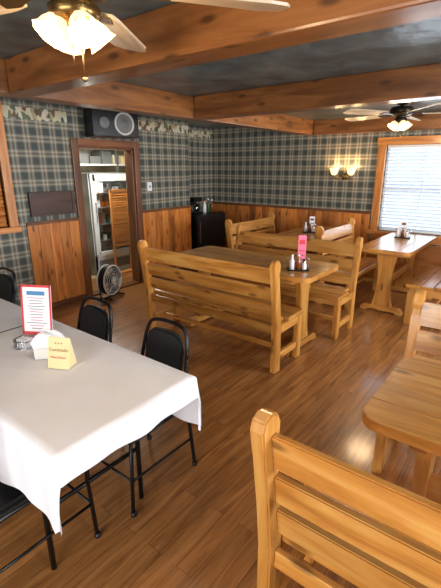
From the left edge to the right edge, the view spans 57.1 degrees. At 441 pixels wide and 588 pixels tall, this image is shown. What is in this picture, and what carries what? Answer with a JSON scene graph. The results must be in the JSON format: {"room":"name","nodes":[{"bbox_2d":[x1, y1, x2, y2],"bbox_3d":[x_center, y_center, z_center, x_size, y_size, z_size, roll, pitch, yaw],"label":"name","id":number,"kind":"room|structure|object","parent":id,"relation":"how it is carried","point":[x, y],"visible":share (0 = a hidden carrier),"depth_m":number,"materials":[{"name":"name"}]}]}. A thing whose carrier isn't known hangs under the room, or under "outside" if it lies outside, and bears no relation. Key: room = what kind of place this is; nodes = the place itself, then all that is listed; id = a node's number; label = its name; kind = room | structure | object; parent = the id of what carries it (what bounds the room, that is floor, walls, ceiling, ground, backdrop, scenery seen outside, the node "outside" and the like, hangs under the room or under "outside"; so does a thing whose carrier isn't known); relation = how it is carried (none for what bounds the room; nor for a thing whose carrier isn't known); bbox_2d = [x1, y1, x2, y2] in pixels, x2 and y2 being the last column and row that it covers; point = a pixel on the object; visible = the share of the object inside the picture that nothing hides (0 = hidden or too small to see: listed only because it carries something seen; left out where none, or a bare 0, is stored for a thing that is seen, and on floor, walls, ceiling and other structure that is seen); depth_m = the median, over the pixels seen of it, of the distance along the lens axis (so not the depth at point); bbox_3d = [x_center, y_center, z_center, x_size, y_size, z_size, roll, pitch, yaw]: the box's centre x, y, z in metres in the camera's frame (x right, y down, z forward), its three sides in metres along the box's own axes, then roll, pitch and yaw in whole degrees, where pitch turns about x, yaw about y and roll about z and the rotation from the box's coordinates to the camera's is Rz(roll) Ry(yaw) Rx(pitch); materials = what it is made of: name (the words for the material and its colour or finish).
{"room":"restaurant","nodes":[
{"label":"restaurant","id":0,"kind":"room"},
{"bbox_2d":[79,149,125,172],"bbox_3d":[-2.469,-1.595,6.679,0.100,2.250,3.400,13,22,36],"label":"wall","id":1,"kind":"structure","parent":0,"point":[84,169],"depth_m":6.94,"materials":[{"name":"beige paint"}]},
{"bbox_2d":[0,98,212,305],"bbox_3d":[-2.613,-0.813,4.183,0.560,2.250,8.690,13,22,36],"label":"wall","id":2,"kind":"structure","parent":0,"point":[178,166],"depth_m":4.59,"materials":[{"name":"paper"}]},
{"bbox_2d":[0,101,21,234],"bbox_3d":[-2.536,-1.155,3.735,0.160,1.290,1.170,13,22,36],"label":"window","id":3,"kind":"structure","parent":2,"relation":"in","point":[14,227],"depth_m":4.17,"materials":[{"name":"brown wood"}]},
{"bbox_2d":[27,190,75,216],"bbox_3d":[-1.893,-1.024,4.573,0.041,0.260,0.540,13,22,36],"label":"notice board","id":4,"kind":"object","parent":2,"relation":"attached to","point":[48,203],"visible":1,"depth_m":4.55,"materials":[{"name":"brown wood"}]},
{"bbox_2d":[69,138,143,295],"bbox_3d":[-1.456,-0.993,5.309,0.185,1.920,1.010,13,22,36],"label":"trim","id":5,"kind":"structure","parent":2,"relation":"attached to","point":[132,156],"depth_m":5.33,"materials":[{"name":"brown wood"}]},
{"bbox_2d":[1,105,211,138],"bbox_3d":[-1.152,-2.300,5.567,0.423,0.120,3.830,13,22,36],"label":"trim","id":6,"kind":"structure","parent":2,"relation":"attached to","point":[8,111],"depth_m":4.48,"materials":[{"name":"paper"}]},
{"bbox_2d":[26,205,191,307],"bbox_3d":[-1.284,-0.596,5.539,0.034,1.025,2.660,13,22,36],"label":"wainscoting","id":7,"kind":"structure","parent":2,"relation":"attached to","point":[54,245],"depth_m":4.89,"materials":[{"name":"brown wood"}]},
{"bbox_2d":[83,108,138,138],"bbox_3d":[-1.298,-2.014,4.804,0.580,0.300,0.311,-14,22,-38],"label":"loudspeaker","id":8,"kind":"object","parent":2,"relation":"attached to","point":[98,123],"visible":0.95,"depth_m":4.67,"materials":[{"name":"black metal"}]},
{"bbox_2d":[147,182,151,190],"bbox_3d":[-0.988,-1.502,5.664,0.022,0.120,0.080,13,22,36],"label":"light switch","id":9,"kind":"object","parent":2,"relation":"attached to","point":[149,184],"visible":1,"depth_m":5.66,"materials":[{"name":"white plastic"}]},
{"bbox_2d":[0,269,440,587],"bbox_3d":[0.118,0.968,2.429,7.900,0.100,8.950,13,22,36],"label":"floor","id":10,"kind":"structure","parent":0,"point":[193,526],"depth_m":2.34,"materials":[{"name":"laminate"}]},
{"bbox_2d":[0,267,15,303],"bbox_3d":[-1.873,0.237,3.220,0.400,0.824,0.489,13,22,36],"label":"dining chair","id":11,"kind":"object","parent":10,"relation":"on","point":[7,283],"visible":0.43,"depth_m":3.23,"materials":[{"name":"black metal"}]},
{"bbox_2d":[0,470,100,573],"bbox_3d":[-0.844,0.728,1.652,0.400,0.824,0.489,13,22,36],"label":"dining chair","id":12,"kind":"object","parent":10,"relation":"on","point":[13,500],"visible":0.34,"depth_m":1.52,"materials":[{"name":"black metal"}]},
{"bbox_2d":[42,440,143,570],"bbox_3d":[-0.750,0.685,1.912,1.110,0.750,0.620,13,22,36],"label":"banquet table","id":13,"kind":"object","parent":10,"relation":"on","point":[136,448],"visible":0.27,"depth_m":1.76,"materials":[{"name":"black metal"}]},
{"bbox_2d":[0,319,200,535],"bbox_3d":[-0.739,0.455,1.831,1.157,0.279,0.712,13,22,36],"label":"tablecloth","id":14,"kind":"object","parent":13,"relation":"on","point":[56,425],"visible":0.88,"depth_m":1.51,"materials":[{"name":"white fabric"}]},
{"bbox_2d":[13,335,32,350],"bbox_3d":[-0.955,0.236,1.964,0.106,0.049,0.076,5,18,17],"label":"ashtray","id":15,"kind":"object","parent":14,"relation":"on","point":[23,342],"visible":0.9,"depth_m":1.95,"materials":[{"name":"clear glass"}]},
{"bbox_2d":[20,284,52,336],"bbox_3d":[-0.952,0.089,2.080,0.165,0.263,0.069,2,18,7],"label":"menu stand","id":16,"kind":"object","parent":14,"relation":"on","point":[36,306],"visible":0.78,"depth_m":2.09,"materials":[{"name":"white paper"}]},
{"bbox_2d":[31,329,64,359],"bbox_3d":[-0.795,0.230,1.871,0.144,0.124,0.070,-4,18,-12],"label":"napkin holder","id":17,"kind":"object","parent":14,"relation":"on","point":[39,343],"visible":0.57,"depth_m":1.84,"materials":[{"name":"white ceramic"}]},
{"bbox_2d":[48,336,76,369],"bbox_3d":[-0.700,0.251,1.775,0.100,0.135,0.070,3,18,9],"label":"tent card","id":18,"kind":"object","parent":14,"relation":"on","point":[61,355],"visible":1,"depth_m":1.76,"materials":[{"name":"yellow paper"}]},
{"bbox_2d":[77,296,112,342],"bbox_3d":[-0.912,0.471,2.472,0.400,0.824,0.489,13,22,36],"label":"dining chair","id":19,"kind":"object","parent":10,"relation":"on","point":[93,320],"visible":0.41,"depth_m":2.51,"materials":[{"name":"black metal"}]},
{"bbox_2d":[96,264,124,299],"bbox_3d":[-1.423,-0.167,5.189,0.240,0.427,0.434,6,18,19],"label":"floor fan","id":20,"kind":"object","parent":10,"relation":"on","point":[115,278],"visible":1,"depth_m":5.12,"materials":[{"name":"black metal"}]},
{"bbox_2d":[109,189,131,273],"bbox_3d":[-1.524,-0.963,6.282,0.110,1.280,0.340,13,22,36],"label":"screen","id":21,"kind":"object","parent":10,"relation":"on","point":[118,202],"visible":0.91,"depth_m":6.23,"materials":[{"name":"brown wood"}]},
{"bbox_2d":[85,317,196,517],"bbox_3d":[-0.422,0.585,2.110,0.400,0.824,0.489,13,22,36],"label":"dining chair","id":22,"kind":"object","parent":10,"relation":"on","point":[162,345],"visible":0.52,"depth_m":2.13,"materials":[{"name":"black metal"}]},
{"bbox_2d":[191,210,224,248],"bbox_3d":[-0.307,-0.984,7.070,0.465,0.850,0.750,13,22,36],"label":"mini fridge","id":23,"kind":"object","parent":10,"relation":"on","point":[208,228],"visible":0.45,"depth_m":6.83,"materials":[{"name":"black metal"}]},
{"bbox_2d":[190,197,201,213],"bbox_3d":[-0.431,-1.483,6.782,0.241,0.270,0.200,13,22,36],"label":"coffee maker","id":24,"kind":"object","parent":23,"relation":"on","point":[195,208],"visible":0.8,"depth_m":6.73,"materials":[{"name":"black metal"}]},
{"bbox_2d":[203,198,213,212],"bbox_3d":[-0.212,-1.536,7.012,0.060,0.233,0.260,13,22,36],"label":"bottles","id":25,"kind":"object","parent":23,"relation":"on","point":[210,207],"visible":1,"depth_m":7.00,"materials":[{"name":"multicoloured plastic"}]},
{"bbox_2d":[137,240,302,373],"bbox_3d":[-0.036,0.018,3.718,1.500,0.943,0.531,13,22,36],"label":"wooden bench","id":26,"kind":"object","parent":10,"relation":"on","point":[259,302],"visible":0.98,"depth_m":3.50,"materials":[{"name":"brown wood"}]},
{"bbox_2d":[225,212,285,249],"bbox_3d":[0.616,-0.625,5.769,0.531,0.943,1.150,13,22,36],"label":"wooden bench","id":27,"kind":"object","parent":10,"relation":"on","point":[264,222],"visible":0.33,"depth_m":5.77,"materials":[{"name":"brown wood"}]},
{"bbox_2d":[179,246,337,356],"bbox_3d":[0.286,0.023,4.019,1.550,0.752,0.660,13,22,36],"label":"wooden table","id":28,"kind":"object","parent":10,"relation":"on","point":[317,269],"visible":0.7,"depth_m":3.76,"materials":[{"name":"brown wood"}]},
{"bbox_2d":[287,254,308,270],"bbox_3d":[0.667,-0.277,3.482,0.188,0.139,0.120,1,17,3],"label":"condiment caddy","id":29,"kind":"object","parent":28,"relation":"on","point":[297,265],"visible":1,"depth_m":3.45,"materials":[{"name":"black metal"}]},
{"bbox_2d":[297,235,306,262],"bbox_3d":[0.717,-0.378,3.569,0.080,0.280,0.050,1,17,3],"label":"table card","id":30,"kind":"object","parent":28,"relation":"on","point":[302,240],"visible":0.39,"depth_m":3.56,"materials":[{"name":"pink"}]},
{"bbox_2d":[213,225,362,339],"bbox_3d":[0.669,-0.196,4.399,1.500,0.943,0.531,13,22,36],"label":"wooden bench","id":31,"kind":"object","parent":10,"relation":"on","point":[336,296],"visible":0.66,"depth_m":4.15,"materials":[{"name":"brown wood"}]},
{"bbox_2d":[277,225,334,255],"bbox_3d":[1.226,-0.485,5.642,0.600,0.752,1.350,13,22,36],"label":"wooden table","id":32,"kind":"object","parent":10,"relation":"on","point":[296,232],"visible":0.08,"depth_m":5.42,"materials":[{"name":"brown wood"}]},
{"bbox_2d":[302,222,316,232],"bbox_3d":[1.214,-0.907,5.493,0.188,0.139,0.120,5,18,17],"label":"condiment caddy","id":33,"kind":"object","parent":32,"relation":"on","point":[306,229],"visible":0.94,"depth_m":5.46,"materials":[{"name":"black metal"}]},
{"bbox_2d":[310,216,314,230],"bbox_3d":[1.264,-0.970,5.592,0.080,0.200,0.050,5,18,17],"label":"table card","id":34,"kind":"object","parent":32,"relation":"on","point":[312,218],"visible":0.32,"depth_m":5.58,"materials":[{"name":"white paper"}]},
{"bbox_2d":[250,408,440,587],"bbox_3d":[0.822,0.860,1.030,1.470,0.943,0.531,13,22,36],"label":"wooden bench","id":35,"kind":"object","parent":10,"relation":"on","point":[369,530],"visible":1,"depth_m":1.12,"materials":[{"name":"brown wood"}]},
{"bbox_2d":[315,218,377,309],"bbox_3d":[1.641,-0.425,5.131,0.531,0.943,1.050,13,22,36],"label":"wooden bench","id":36,"kind":"object","parent":10,"relation":"on","point":[367,264],"visible":0.41,"depth_m":5.18,"materials":[{"name":"brown wood"}]},
{"bbox_2d":[360,233,436,315],"bbox_3d":[2.156,-0.273,4.965,0.560,0.752,1.350,13,22,36],"label":"wooden table","id":37,"kind":"object","parent":10,"relation":"on","point":[387,248],"visible":0.88,"depth_m":4.64,"materials":[{"name":"brown wood"}]},
{"bbox_2d":[394,227,410,238],"bbox_3d":[2.283,-0.772,5.064,0.188,0.139,0.120,9,20,26],"label":"condiment caddy","id":38,"kind":"object","parent":37,"relation":"on","point":[398,234],"visible":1,"depth_m":5.04,"materials":[{"name":"black metal"}]},
{"bbox_2d":[400,220,406,235],"bbox_3d":[2.332,-0.835,5.163,0.080,0.200,0.050,9,20,26],"label":"table card","id":39,"kind":"object","parent":37,"relation":"on","point":[403,223],"visible":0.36,"depth_m":5.15,"materials":[{"name":"white paper"}]},
{"bbox_2d":[362,358,440,502],"bbox_3d":[1.273,0.858,1.356,1.500,0.752,0.620,13,22,36],"label":"wooden table","id":40,"kind":"object","parent":10,"relation":"on","point":[406,408],"visible":0.75,"depth_m":1.54,"materials":[{"name":"brown wood"}]},
{"bbox_2d":[372,289,440,473],"bbox_3d":[1.559,0.605,1.843,1.470,0.943,0.531,13,22,36],"label":"wooden bench","id":41,"kind":"object","parent":10,"relation":"on","point":[426,314],"visible":0.42,"depth_m":2.26,"materials":[{"name":"brown wood"}]},
{"bbox_2d":[403,265,440,330],"bbox_3d":[2.483,-0.220,4.478,0.531,0.943,1.100,13,22,36],"label":"wooden bench","id":42,"kind":"object","parent":10,"relation":"on","point":[429,279],"visible":0.74,"depth_m":4.28,"materials":[{"name":"brown wood"}]},
{"bbox_3d":[-1.765,0.449,2.663,1.380,0.750,0.620,13,22,36],"label":"banquet table","id":43,"kind":"object","parent":10,"relation":"on","visible":0},
{"bbox_2d":[0,298,21,331],"bbox_3d":[-1.772,0.216,2.596,1.435,0.279,0.712,13,22,36],"label":"tablecloth","id":44,"kind":"object","parent":43,"relation":"on","point":[10,313],"visible":0.44,"depth_m":2.41,"materials":[{"name":"white fabric"}]},
{"bbox_2d":[0,0,440,127],"bbox_3d":[-0.633,-1.449,2.282,9.800,0.100,8.950,13,22,36],"label":"ceiling","id":45,"kind":"structure","parent":0,"point":[418,43],"depth_m":2.54,"materials":[{"name":"paint"}]},
{"bbox_2d":[0,58,313,135],"bbox_3d":[-1.277,-1.455,2.803,0.170,0.200,8.550,13,22,36],"label":"ceiling beam","id":46,"kind":"structure","parent":45,"relation":"attached to","point":[117,96],"depth_m":3.47,"materials":[{"name":"brown wood"}]},
{"bbox_2d":[5,0,440,95],"bbox_3d":[0.842,-0.903,1.042,5.420,0.200,0.170,13,22,36],"label":"ceiling beam","id":47,"kind":"structure","parent":45,"relation":"attached to","point":[176,35],"depth_m":1.65,"materials":[{"name":"brown wood"}]},
{"bbox_2d":[0,0,289,81],"bbox_3d":[-0.401,-0.761,0.985,1.122,0.436,1.073,13,22,36],"label":"ceiling fan","id":48,"kind":"object","parent":47,"relation":"attached to","point":[71,27],"depth_m":1.05,"materials":[{"name":"white glass"}]},
{"bbox_2d":[194,63,440,119],"bbox_3d":[1.939,-1.326,2.392,5.420,0.200,0.170,13,22,36],"label":"ceiling beam","id":49,"kind":"structure","parent":45,"relation":"attached to","point":[422,82],"depth_m":3.11,"materials":[{"name":"brown wood"}]},
{"bbox_2d":[314,111,440,134],"bbox_3d":[3.529,-1.939,4.348,5.420,0.200,0.100,13,22,36],"label":"ceiling beam","id":50,"kind":"structure","parent":45,"relation":"attached to","point":[428,121],"depth_m":5.43,"materials":[{"name":"brown wood"}]},
{"bbox_2d":[212,127,440,246],"bbox_3d":[2.876,-1.158,5.284,7.540,2.250,0.140,13,22,36],"label":"wall","id":51,"kind":"structure","parent":0,"point":[250,166],"depth_m":6.32,"materials":[{"name":"paper"}]},
{"bbox_2d":[213,202,370,275],"bbox_3d":[2.767,-0.551,5.447,7.400,0.995,0.034,13,22,36],"label":"wainscoting","id":52,"kind":"structure","parent":51,"relation":"attached to","point":[287,218],"depth_m":6.52,"materials":[{"name":"brown wood"}]},
{"bbox_2d":[330,168,355,179],"bbox_3d":[1.752,-1.722,5.811,0.400,0.170,0.175,13,22,36],"label":"wall sconce","id":53,"kind":"object","parent":51,"relation":"attached to","point":[350,171],"visible":1,"depth_m":5.81,"materials":[{"name":"white glass"}]},
{"bbox_2d":[364,239,440,283],"bbox_3d":[2.623,-0.400,5.623,1.220,0.600,0.016,13,22,36],"label":"wainscoting","id":54,"kind":"structure","parent":51,"relation":"attached to","point":[429,255],"depth_m":5.50,"materials":[{"name":"brown wood"}]},
{"bbox_2d":[366,135,440,244],"bbox_3d":[2.637,-1.360,5.342,1.240,1.360,0.170,13,22,36],"label":"window","id":55,"kind":"structure","parent":51,"relation":"in","point":[427,142],"depth_m":5.42,"materials":[{"name":"pine wood"},{"name":"glass"}]},
{"bbox_2d":[343,102,440,136],"bbox_3d":[1.879,-1.815,4.204,1.311,0.351,1.261,13,22,36],"label":"ceiling fan","id":56,"kind":"object","parent":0,"point":[402,112],"depth_m":4.10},
{"bbox_3d":[-2.074,-0.382,6.739,1.100,0.099,3.400,13,22,36],"label":"floor","id":57,"kind":"structure","parent":0,"visible":0},
{"bbox_2d":[79,150,124,171],"bbox_3d":[-2.161,-1.520,6.658,0.440,2.120,2.310,13,22,36],"label":"storage shelf","id":58,"kind":"object","parent":57,"relation":"on","point":[98,158],"visible":0.08,"depth_m":6.56,"materials":[{"name":"white paint"}]},
{"bbox_2d":[81,172,129,275],"bbox_3d":[-1.791,-1.132,6.420,0.445,1.520,0.820,13,22,36],"label":"refrigerator","id":59,"kind":"object","parent":57,"relation":"on","point":[96,186],"visible":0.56,"depth_m":6.21,"materials":[{"name":"silver metal"}]}
]}

